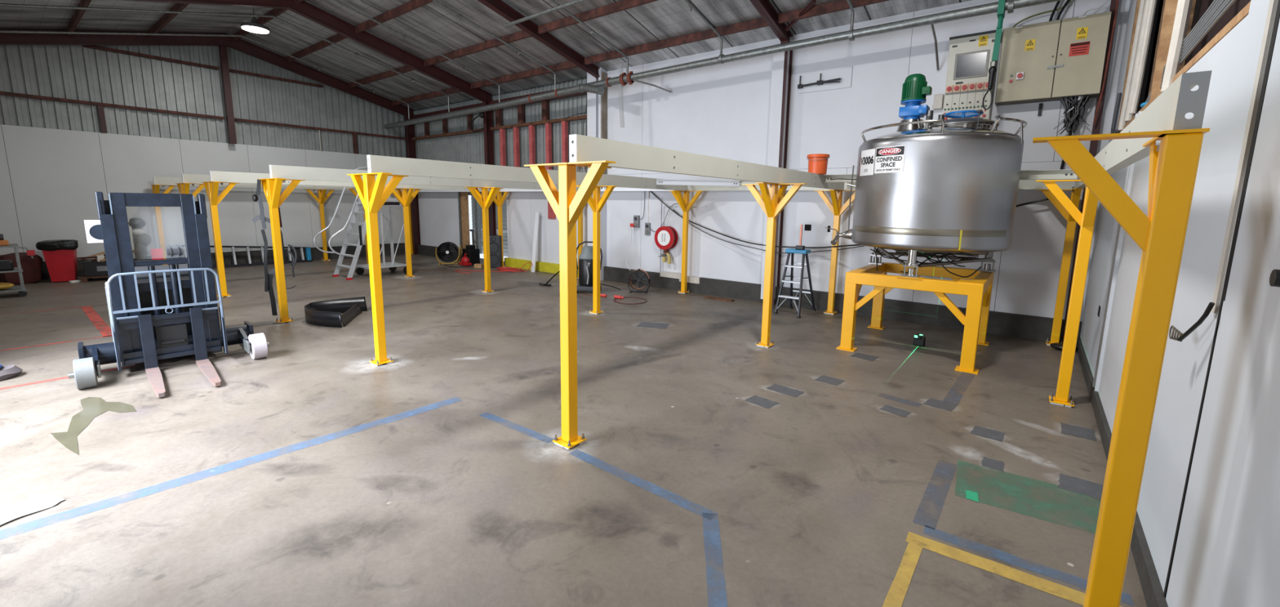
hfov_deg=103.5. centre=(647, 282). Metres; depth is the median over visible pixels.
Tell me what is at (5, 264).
tool bag
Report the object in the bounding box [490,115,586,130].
beam
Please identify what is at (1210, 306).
door handle
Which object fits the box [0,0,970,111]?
ceiling
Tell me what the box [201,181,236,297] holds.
post
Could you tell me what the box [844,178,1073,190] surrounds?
beam
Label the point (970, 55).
control panel
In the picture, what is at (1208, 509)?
wall
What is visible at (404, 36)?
branch
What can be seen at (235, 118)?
wall girt
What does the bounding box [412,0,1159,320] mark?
wall
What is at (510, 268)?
extension cord
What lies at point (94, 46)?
wall girt
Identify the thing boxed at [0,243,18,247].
shelf
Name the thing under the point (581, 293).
cable
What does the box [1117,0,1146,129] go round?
conduit
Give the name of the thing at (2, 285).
tool
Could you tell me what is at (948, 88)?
switch plate
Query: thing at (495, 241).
loudspeaker
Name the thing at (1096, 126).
column
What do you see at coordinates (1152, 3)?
conduit
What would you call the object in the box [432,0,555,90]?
branch
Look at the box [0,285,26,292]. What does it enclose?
shelf
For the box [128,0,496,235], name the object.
frame
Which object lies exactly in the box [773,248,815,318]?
step ladder
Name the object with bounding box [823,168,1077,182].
joist
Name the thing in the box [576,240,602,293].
vacuum cleaner
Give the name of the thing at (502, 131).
stud
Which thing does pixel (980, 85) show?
switch plate
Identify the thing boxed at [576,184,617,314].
post
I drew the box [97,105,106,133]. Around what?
stud
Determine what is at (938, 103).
junction box
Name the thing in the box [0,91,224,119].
wall girt
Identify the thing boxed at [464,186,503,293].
post
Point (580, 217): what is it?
post
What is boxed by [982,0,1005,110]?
retractable lifeline
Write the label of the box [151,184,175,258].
post
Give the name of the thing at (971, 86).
switch
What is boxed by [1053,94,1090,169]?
cable bundle
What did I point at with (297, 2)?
roof purlin
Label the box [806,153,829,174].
plastic bucket
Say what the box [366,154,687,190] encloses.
beam
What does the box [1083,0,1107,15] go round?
cable
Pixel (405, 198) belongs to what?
post
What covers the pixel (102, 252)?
timber offcut
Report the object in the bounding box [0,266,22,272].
shelf
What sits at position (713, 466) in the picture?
floor
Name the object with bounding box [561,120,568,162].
stud
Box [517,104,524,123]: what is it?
stud
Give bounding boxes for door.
[457,191,481,253]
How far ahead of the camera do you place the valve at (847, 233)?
7.68 m
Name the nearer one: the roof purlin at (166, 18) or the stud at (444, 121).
the roof purlin at (166, 18)
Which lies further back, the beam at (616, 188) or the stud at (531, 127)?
the stud at (531, 127)
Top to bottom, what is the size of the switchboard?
1.060 m
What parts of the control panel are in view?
name plate, switch rail, screen frame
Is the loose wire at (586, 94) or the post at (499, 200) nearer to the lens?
the loose wire at (586, 94)
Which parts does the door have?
post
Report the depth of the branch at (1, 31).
12.35 m
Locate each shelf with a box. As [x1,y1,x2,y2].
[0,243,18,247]
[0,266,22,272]
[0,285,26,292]
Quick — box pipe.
[383,0,1061,128]
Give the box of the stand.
[835,262,994,373]
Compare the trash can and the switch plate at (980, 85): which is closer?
the switch plate at (980, 85)
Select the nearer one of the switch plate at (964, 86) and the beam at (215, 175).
the switch plate at (964, 86)
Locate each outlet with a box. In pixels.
[633,214,639,227]
[644,222,650,235]
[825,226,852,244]
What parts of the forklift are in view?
carriage plate, shift rod, fork blade, warning plate, backrest rail, backrest frame, lift chain, fork blade, shift rod, carriage plate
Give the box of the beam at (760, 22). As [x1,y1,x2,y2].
[584,17,768,64]
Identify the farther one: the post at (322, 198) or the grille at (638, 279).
the post at (322, 198)
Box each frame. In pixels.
[0,28,420,254]
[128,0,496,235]
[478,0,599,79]
[749,0,793,305]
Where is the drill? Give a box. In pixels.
[0,240,8,245]
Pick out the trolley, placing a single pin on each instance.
(21, 289)
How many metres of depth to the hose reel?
11.82 m
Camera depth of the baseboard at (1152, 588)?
2.94 m
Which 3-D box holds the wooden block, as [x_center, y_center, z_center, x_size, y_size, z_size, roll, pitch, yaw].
[-5.130,-0.503,15.376,0.240,0.120,0.160,2,9,9]
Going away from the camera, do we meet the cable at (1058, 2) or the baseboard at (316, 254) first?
the cable at (1058, 2)
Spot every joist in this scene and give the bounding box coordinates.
[656,178,740,186]
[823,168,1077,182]
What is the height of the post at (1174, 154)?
2.302 m
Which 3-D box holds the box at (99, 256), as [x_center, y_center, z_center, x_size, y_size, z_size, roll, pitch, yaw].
[-12.952,-0.567,11.947,0.200,0.140,0.120,8,11,37]
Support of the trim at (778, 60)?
attached to the wall at (720, 110)
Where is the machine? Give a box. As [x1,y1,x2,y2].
[458,253,471,265]
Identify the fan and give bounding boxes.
[435,241,462,264]
[626,268,650,293]
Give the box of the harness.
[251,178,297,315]
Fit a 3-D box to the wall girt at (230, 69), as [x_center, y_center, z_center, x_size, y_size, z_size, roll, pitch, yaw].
[-11.225,-6.185,15.324,0.090,0.070,2.430,8,11,37]
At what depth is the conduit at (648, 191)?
12.21 m
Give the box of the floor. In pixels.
[0,253,1146,606]
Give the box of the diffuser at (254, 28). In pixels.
[241,25,269,33]
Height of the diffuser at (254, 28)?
0.015 m
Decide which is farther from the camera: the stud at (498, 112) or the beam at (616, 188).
the stud at (498, 112)
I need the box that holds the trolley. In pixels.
[0,243,33,296]
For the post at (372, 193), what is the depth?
6.04 m
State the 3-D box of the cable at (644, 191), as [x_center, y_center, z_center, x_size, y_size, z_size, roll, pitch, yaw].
[-0.126,-1.915,12.283,0.156,0.789,0.043,4,9,20]
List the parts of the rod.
rod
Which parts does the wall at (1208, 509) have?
opening sill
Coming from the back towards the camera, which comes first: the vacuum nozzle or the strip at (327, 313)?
the vacuum nozzle
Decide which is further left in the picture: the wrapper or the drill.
the drill
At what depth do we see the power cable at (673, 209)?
10.24 m
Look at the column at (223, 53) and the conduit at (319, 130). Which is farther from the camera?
the conduit at (319, 130)
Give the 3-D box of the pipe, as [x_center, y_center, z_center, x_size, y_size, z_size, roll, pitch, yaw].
[-1.431,-4.519,12.259,19.261,0.652,1.107,8,11,37]
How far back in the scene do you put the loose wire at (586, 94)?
13.06 m
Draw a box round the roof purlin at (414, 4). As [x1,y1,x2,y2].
[355,0,433,33]
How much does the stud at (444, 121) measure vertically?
0.530 m
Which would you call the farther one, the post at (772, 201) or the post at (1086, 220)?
the post at (772, 201)
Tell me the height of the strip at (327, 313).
0.250 m
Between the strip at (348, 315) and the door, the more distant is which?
the door
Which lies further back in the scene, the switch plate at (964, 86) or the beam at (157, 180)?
the beam at (157, 180)
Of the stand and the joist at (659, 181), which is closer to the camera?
the stand
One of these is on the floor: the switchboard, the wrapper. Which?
the wrapper
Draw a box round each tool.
[0,233,4,239]
[0,282,13,289]
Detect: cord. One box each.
[454,266,524,273]
[626,223,635,270]
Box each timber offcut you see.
[76,256,97,259]
[81,251,105,259]
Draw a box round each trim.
[586,67,606,279]
[601,71,607,173]
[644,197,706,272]
[660,271,701,284]
[760,50,790,298]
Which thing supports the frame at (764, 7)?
on the floor
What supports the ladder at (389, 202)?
on the floor
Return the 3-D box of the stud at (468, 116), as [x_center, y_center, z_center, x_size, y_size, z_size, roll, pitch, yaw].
[-5.684,-5.132,16.163,0.120,0.530,0.100,8,11,37]
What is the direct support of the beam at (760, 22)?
attached to the frame at (764, 7)
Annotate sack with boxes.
[0,365,21,380]
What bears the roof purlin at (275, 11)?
attached to the frame at (6, 38)
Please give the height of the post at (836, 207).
2.302 m
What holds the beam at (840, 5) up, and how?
on the frame at (764, 7)
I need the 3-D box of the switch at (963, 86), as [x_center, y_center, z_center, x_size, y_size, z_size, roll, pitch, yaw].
[4.999,-3.071,7.945,0.072,0.072,0.030,8,11,37]
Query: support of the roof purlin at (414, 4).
attached to the ceiling
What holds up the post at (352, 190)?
on the floor
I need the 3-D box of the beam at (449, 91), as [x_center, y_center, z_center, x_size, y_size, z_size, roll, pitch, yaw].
[-7.059,-6.007,16.251,4.530,0.150,0.060,8,11,37]
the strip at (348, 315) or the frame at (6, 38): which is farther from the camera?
the frame at (6, 38)
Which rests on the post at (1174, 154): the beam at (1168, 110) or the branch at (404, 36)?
the beam at (1168, 110)
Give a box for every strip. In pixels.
[304,296,367,327]
[341,302,362,326]
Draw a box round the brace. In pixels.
[785,0,816,31]
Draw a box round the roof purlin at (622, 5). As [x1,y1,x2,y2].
[537,0,657,33]
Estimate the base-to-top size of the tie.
0.060 m
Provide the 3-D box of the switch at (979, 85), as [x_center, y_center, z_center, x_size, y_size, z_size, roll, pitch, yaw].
[5.163,-3.049,7.820,0.072,0.072,0.030,8,11,37]
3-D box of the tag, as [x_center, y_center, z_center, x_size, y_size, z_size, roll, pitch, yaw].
[-12.217,-0.587,9.999,0.080,0.100,0.100,8,11,37]
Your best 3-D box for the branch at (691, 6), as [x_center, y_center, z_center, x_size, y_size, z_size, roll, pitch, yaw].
[0.134,-4.774,7.951,0.061,1.400,4.329,8,11,37]
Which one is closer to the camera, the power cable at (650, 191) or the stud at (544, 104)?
the power cable at (650, 191)
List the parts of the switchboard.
isolator plate, isolator knob, door, door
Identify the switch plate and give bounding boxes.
[945,84,953,93]
[952,84,960,92]
[960,83,968,91]
[968,82,976,90]
[976,81,984,89]
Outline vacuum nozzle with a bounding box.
[539,271,559,285]
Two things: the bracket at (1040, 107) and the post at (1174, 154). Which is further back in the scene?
the bracket at (1040, 107)
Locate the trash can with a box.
[35,238,79,281]
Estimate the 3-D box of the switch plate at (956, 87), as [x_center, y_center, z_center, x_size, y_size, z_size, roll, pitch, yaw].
[4.934,-3.083,8.030,0.096,0.110,0.028,8,11,37]
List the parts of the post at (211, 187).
plate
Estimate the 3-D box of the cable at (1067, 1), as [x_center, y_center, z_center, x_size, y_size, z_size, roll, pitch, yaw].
[6.001,-3.965,7.181,0.254,0.502,0.038,6,10,32]
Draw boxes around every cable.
[581,293,646,303]
[639,191,644,219]
[648,203,678,231]
[649,191,859,248]
[672,208,863,253]
[1013,0,1071,26]
[1016,198,1048,206]
[1048,0,1060,21]
[1049,342,1078,350]
[1056,0,1070,19]
[1061,96,1081,117]
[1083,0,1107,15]
[1093,0,1119,124]
[1111,93,1121,133]
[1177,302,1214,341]
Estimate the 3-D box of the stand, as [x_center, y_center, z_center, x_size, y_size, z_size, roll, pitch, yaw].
[3.947,0.384,7.330,1.700,1.112,1.870,8,11,37]
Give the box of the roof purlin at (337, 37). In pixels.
[284,33,346,62]
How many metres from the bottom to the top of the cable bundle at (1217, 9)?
0.369 m
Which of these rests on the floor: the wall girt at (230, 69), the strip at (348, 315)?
the strip at (348, 315)
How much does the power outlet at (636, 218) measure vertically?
0.299 m
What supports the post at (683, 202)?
on the floor
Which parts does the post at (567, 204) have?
plate, plate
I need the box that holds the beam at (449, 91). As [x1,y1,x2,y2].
[392,87,460,105]
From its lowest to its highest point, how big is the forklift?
2.040 m
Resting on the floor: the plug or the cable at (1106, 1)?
the plug
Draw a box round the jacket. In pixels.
[128,217,151,266]
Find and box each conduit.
[319,129,321,152]
[503,0,586,27]
[648,191,648,222]
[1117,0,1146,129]
[1124,0,1149,120]
[1128,0,1156,114]
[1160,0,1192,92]
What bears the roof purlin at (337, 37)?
attached to the ceiling
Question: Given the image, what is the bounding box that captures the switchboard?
[995,11,1111,106]
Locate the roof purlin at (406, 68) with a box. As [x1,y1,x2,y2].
[348,65,414,88]
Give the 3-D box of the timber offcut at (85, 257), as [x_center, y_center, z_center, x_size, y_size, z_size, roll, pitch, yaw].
[-13.086,-0.581,11.858,0.442,0.066,0.101,-4,10,-29]
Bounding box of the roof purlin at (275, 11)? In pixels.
[231,8,288,41]
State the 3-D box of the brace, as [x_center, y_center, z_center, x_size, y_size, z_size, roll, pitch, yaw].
[2.689,-4.685,8.867,0.050,0.268,0.820,-2,9,-18]
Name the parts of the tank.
tie rod, rail, motor, tie rod, tie rod, tie rod, tie rod, manway lid, rail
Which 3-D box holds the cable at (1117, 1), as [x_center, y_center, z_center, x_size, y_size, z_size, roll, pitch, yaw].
[6.301,-3.249,6.893,0.038,2.102,0.109,0,9,-8]
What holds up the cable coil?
hanging from the frame at (304, 9)
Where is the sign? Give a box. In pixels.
[88,224,102,239]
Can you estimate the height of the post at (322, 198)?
2.302 m
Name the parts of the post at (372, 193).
plate, plate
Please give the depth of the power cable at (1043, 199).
7.60 m
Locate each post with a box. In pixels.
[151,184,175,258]
[175,182,204,197]
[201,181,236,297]
[258,177,305,324]
[303,188,336,260]
[346,172,408,365]
[348,188,368,269]
[391,187,422,277]
[407,191,413,254]
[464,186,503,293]
[488,191,508,266]
[524,160,615,448]
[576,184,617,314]
[576,191,582,278]
[671,190,702,293]
[742,182,807,347]
[813,189,855,314]
[1032,128,1209,606]
[1035,179,1097,407]
[1036,187,1083,345]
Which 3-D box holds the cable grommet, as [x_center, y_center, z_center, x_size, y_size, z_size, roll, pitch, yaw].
[2.181,-0.015,1.745,0.020,0.060,0.060,8,11,37]
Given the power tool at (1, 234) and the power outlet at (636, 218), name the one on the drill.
the power tool at (1, 234)
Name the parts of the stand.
foot plate, leg, foot plate, leg, frame, foot plate, leg, foot plate, leg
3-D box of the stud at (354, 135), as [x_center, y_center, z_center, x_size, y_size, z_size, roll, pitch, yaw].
[-9.982,-4.732,17.237,0.080,0.660,0.100,8,11,37]
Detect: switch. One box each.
[946,86,951,91]
[961,84,967,89]
[969,84,974,88]
[977,83,982,88]
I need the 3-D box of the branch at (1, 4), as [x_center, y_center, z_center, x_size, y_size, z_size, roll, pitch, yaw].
[-8.714,-5.458,11.854,0.061,1.524,8.829,8,11,37]
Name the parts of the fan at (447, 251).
plate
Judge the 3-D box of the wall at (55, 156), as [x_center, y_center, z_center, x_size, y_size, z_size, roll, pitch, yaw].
[-12.122,-3.789,14.727,0.200,6.600,10.900,8,11,37]
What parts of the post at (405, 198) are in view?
plate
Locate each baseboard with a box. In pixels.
[41,243,405,279]
[417,244,1082,342]
[1075,336,1168,606]
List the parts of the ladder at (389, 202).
handrail, handrail, post, post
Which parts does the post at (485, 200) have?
plate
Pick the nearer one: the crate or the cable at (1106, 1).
the cable at (1106, 1)
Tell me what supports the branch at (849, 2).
attached to the pipe
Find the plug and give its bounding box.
[613,294,624,298]
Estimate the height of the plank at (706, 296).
0.031 m
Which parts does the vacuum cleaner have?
push handle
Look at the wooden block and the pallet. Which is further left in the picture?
the pallet
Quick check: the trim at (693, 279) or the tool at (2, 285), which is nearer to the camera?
the tool at (2, 285)
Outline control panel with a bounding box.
[942,30,996,119]
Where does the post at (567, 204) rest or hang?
on the floor
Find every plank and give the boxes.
[530,212,539,271]
[703,295,734,302]
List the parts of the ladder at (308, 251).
rail, rail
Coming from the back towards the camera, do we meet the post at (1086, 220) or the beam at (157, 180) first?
the beam at (157, 180)
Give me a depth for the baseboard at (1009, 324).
9.63 m
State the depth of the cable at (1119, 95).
6.52 m
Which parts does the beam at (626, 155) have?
plate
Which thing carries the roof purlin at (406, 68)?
attached to the frame at (6, 38)
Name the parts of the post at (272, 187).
plate, plate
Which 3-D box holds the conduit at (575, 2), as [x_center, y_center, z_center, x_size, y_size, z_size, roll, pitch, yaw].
[-0.734,-5.041,8.765,5.551,0.116,0.066,8,11,37]
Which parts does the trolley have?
trolley leg, trolley leg, push handle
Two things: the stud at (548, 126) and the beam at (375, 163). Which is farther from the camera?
the stud at (548, 126)
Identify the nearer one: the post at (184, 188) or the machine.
the post at (184, 188)
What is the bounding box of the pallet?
[79,275,108,282]
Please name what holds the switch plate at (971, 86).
attached to the control panel
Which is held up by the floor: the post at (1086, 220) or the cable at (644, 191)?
the post at (1086, 220)
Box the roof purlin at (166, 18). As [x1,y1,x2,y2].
[147,3,189,37]
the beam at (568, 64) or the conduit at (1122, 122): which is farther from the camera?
the beam at (568, 64)
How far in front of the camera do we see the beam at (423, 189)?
17.22 m
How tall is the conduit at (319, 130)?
0.760 m
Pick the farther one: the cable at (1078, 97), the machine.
the machine
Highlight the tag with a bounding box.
[26,249,35,255]
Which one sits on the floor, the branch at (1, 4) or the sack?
the sack
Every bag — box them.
[0,252,47,284]
[0,259,13,271]
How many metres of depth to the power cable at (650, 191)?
10.38 m
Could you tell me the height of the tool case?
0.620 m
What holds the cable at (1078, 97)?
attached to the switchboard
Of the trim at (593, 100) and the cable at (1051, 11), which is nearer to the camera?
the cable at (1051, 11)
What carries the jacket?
hanging from the wall at (55, 156)
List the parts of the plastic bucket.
lid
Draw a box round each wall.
[0,44,408,262]
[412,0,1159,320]
[471,195,507,256]
[1080,0,1279,606]
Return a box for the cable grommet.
[1269,269,1279,286]
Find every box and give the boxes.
[95,254,105,261]
[932,93,944,110]
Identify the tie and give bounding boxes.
[1140,101,1147,107]
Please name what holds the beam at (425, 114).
attached to the frame at (304, 9)
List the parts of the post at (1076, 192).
plate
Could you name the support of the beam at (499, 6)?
attached to the wall at (720, 110)
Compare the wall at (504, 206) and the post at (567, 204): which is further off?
the wall at (504, 206)
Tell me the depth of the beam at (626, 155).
4.91 m
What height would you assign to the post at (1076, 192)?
2.302 m
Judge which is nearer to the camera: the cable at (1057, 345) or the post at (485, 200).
the cable at (1057, 345)
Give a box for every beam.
[152,176,401,191]
[181,173,355,188]
[208,170,491,191]
[269,164,579,191]
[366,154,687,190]
[392,87,460,105]
[411,86,586,119]
[412,128,483,140]
[413,188,481,191]
[471,61,578,88]
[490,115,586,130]
[499,187,558,191]
[568,133,844,190]
[584,17,768,64]
[600,186,672,191]
[687,180,830,191]
[777,0,888,23]
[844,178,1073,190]
[1074,70,1212,187]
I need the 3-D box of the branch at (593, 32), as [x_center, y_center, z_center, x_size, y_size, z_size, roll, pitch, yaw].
[-1.729,-5.022,9.361,0.061,1.400,4.329,8,11,37]
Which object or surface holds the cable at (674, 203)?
hanging from the hose reel
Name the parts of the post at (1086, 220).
plate, plate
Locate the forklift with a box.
[67,191,269,397]
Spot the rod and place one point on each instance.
(797, 246)
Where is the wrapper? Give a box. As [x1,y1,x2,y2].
[68,280,81,282]
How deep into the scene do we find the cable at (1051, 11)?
7.40 m
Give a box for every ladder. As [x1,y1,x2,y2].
[182,244,311,267]
[313,166,406,279]
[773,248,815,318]
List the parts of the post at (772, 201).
plate, plate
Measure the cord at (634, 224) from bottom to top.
1.023 m
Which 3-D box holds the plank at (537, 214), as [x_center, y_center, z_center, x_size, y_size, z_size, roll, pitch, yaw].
[-3.233,-1.160,14.584,0.160,1.720,0.235,8,11,37]
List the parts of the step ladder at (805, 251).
rail, rail, rail, rail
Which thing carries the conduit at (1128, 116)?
attached to the wall at (1208, 509)
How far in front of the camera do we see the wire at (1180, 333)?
2.52 m
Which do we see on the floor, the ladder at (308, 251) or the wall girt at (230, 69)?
the ladder at (308, 251)
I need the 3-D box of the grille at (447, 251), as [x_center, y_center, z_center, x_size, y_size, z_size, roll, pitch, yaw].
[-6.301,-0.948,15.913,0.600,0.572,0.021,-1,9,-10]
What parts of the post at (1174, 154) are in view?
plate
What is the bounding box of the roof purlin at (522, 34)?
[423,30,532,66]
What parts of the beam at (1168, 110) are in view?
plate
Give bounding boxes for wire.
[564,93,586,135]
[1168,324,1182,342]
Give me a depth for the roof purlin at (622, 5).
9.87 m
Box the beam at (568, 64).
[471,61,578,88]
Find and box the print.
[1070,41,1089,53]
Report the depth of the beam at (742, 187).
10.48 m
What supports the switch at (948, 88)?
attached to the control panel
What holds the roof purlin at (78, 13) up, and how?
attached to the frame at (6, 38)
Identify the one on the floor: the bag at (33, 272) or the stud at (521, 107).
the bag at (33, 272)
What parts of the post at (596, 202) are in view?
plate, plate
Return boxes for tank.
[825,73,1027,277]
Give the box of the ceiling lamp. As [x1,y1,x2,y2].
[240,7,269,33]
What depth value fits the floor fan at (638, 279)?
11.47 m
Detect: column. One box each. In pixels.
[217,45,236,143]
[1062,0,1116,342]
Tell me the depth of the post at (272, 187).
8.03 m
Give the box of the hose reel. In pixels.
[654,226,678,263]
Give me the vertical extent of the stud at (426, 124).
0.530 m
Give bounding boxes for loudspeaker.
[488,235,502,267]
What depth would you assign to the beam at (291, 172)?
8.92 m
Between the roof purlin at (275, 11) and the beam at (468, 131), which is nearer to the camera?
the roof purlin at (275, 11)
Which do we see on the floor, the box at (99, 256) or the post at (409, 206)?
the post at (409, 206)
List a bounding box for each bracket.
[797,73,840,88]
[1037,102,1042,115]
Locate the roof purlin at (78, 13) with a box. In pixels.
[66,0,91,36]
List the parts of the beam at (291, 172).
plate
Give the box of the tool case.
[462,244,479,264]
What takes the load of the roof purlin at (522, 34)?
attached to the ceiling
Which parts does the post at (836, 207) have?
plate, plate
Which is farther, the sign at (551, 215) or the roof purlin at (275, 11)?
the sign at (551, 215)
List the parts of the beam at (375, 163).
plate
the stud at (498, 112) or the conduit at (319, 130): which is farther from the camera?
the conduit at (319, 130)
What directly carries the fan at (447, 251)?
on the floor
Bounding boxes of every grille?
[440,244,455,260]
[630,271,646,288]
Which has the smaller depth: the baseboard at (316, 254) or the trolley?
the trolley
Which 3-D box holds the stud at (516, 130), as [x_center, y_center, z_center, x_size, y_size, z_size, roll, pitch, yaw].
[-3.856,-3.642,14.925,0.130,1.820,0.110,8,11,37]
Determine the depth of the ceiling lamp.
11.74 m
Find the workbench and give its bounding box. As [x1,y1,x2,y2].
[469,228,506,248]
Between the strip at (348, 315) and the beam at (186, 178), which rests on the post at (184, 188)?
the beam at (186, 178)
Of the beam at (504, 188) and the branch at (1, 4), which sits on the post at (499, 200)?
the beam at (504, 188)
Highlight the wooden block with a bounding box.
[474,263,484,267]
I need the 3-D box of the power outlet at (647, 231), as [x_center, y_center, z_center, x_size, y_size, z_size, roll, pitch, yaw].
[0.044,-1.293,12.266,0.155,0.282,0.090,8,11,37]
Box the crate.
[82,259,108,276]
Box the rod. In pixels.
[795,224,804,249]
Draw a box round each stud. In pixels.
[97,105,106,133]
[352,133,357,153]
[424,121,429,135]
[442,118,447,133]
[466,113,472,129]
[494,108,502,126]
[499,128,506,165]
[513,126,519,167]
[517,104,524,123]
[528,124,535,168]
[541,100,548,120]
[545,122,551,169]
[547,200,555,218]
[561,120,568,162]
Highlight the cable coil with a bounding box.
[470,111,484,132]
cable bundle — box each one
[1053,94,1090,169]
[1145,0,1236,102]
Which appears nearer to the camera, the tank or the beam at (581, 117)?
the tank
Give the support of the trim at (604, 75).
attached to the wall at (720, 110)
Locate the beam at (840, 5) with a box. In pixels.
[777,0,888,23]

